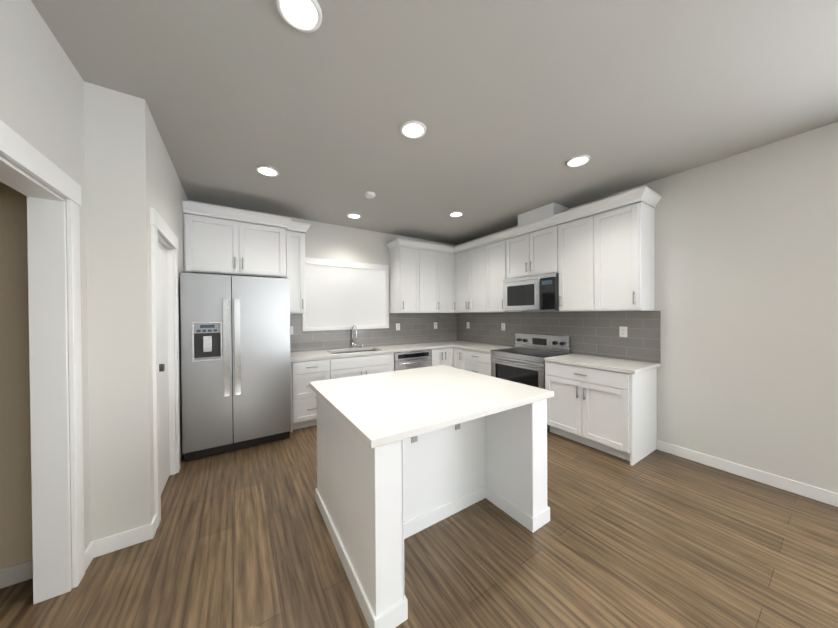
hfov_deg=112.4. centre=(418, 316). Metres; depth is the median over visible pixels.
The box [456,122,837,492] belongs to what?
wall
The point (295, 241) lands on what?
upper cabinet
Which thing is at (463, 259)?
upper cabinet
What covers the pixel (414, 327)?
backsplash
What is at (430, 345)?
countertop
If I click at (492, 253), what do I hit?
upper cabinet
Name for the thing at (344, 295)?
window
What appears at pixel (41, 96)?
wall
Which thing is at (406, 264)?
upper cabinet
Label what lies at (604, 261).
upper cabinet
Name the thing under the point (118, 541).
baseboard
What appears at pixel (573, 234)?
upper cabinet
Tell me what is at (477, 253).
upper cabinet
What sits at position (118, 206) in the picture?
wall
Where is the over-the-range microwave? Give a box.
[503,273,558,310]
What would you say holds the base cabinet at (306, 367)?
on the floor
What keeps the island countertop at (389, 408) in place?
on the kitchen island
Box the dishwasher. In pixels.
[386,349,429,370]
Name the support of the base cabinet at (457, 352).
on the floor
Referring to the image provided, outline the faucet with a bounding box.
[350,325,365,348]
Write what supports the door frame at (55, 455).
attached to the wall at (41, 96)
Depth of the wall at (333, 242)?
4.28 m
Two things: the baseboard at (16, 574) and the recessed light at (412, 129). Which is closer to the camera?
the baseboard at (16, 574)
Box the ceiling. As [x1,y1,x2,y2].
[31,0,837,244]
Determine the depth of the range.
3.65 m
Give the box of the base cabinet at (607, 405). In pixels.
[544,354,659,465]
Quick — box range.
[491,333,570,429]
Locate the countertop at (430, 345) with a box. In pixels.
[290,341,477,360]
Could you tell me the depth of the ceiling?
1.71 m
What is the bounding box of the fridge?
[180,271,290,460]
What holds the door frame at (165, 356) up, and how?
attached to the wall at (168, 195)
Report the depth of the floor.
1.59 m
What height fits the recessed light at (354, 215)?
0.012 m
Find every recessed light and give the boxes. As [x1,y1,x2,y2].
[256,165,278,176]
[275,0,321,32]
[347,213,360,218]
[400,120,425,138]
[449,211,462,216]
[566,155,589,167]
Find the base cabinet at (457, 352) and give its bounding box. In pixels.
[454,345,461,368]
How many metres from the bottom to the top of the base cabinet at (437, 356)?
0.845 m
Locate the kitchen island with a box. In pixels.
[312,389,550,627]
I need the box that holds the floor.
[0,425,837,627]
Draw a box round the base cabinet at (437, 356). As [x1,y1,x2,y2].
[430,345,453,366]
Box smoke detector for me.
[364,191,375,198]
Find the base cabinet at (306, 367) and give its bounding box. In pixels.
[290,357,337,432]
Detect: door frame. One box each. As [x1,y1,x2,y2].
[0,120,84,603]
[150,207,180,527]
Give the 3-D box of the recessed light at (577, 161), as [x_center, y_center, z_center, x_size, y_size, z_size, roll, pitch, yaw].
[1.401,-1.365,2.477,0.190,0.012,0.190,-1,0,-33]
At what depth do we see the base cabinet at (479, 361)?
4.17 m
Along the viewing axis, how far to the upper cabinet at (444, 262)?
4.88 m
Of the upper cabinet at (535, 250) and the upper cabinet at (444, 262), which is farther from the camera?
the upper cabinet at (444, 262)
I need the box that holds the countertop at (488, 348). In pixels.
[458,343,514,352]
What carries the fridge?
on the floor
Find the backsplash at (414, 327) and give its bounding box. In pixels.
[290,313,457,352]
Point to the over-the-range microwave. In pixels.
(535, 293)
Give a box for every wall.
[0,0,90,574]
[0,81,153,568]
[150,112,187,461]
[188,200,455,351]
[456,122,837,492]
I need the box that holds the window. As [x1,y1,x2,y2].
[302,257,388,330]
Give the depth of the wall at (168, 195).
2.29 m
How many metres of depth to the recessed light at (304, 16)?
1.25 m
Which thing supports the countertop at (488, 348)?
on the base cabinet at (479, 361)
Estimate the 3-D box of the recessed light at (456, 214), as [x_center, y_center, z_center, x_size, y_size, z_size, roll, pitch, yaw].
[0.500,-1.368,3.772,0.190,0.012,0.190,-1,0,-33]
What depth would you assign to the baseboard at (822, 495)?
2.32 m
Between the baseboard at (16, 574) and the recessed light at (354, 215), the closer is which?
the baseboard at (16, 574)
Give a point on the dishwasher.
(409, 358)
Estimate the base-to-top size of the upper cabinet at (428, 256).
1.045 m
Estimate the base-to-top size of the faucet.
0.366 m
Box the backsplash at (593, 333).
[458,311,659,362]
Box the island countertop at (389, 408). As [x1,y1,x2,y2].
[309,365,552,448]
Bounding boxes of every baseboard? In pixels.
[0,560,32,588]
[85,519,155,564]
[657,440,837,506]
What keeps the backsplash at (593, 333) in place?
attached to the wall at (746, 274)
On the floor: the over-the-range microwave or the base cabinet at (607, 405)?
the base cabinet at (607, 405)
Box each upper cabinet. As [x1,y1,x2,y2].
[183,212,285,277]
[282,220,305,313]
[390,246,422,312]
[423,250,434,312]
[435,250,454,312]
[455,246,470,312]
[471,246,482,312]
[483,238,521,312]
[503,202,574,279]
[559,214,586,311]
[587,198,655,310]
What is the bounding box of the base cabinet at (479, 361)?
[462,349,491,375]
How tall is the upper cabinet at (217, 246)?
0.600 m
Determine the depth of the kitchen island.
1.80 m
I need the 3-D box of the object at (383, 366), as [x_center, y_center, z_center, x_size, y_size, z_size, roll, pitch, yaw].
[-0.918,0.744,4.052,0.764,0.012,0.414,-1,0,-33]
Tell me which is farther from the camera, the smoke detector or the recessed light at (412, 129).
the smoke detector

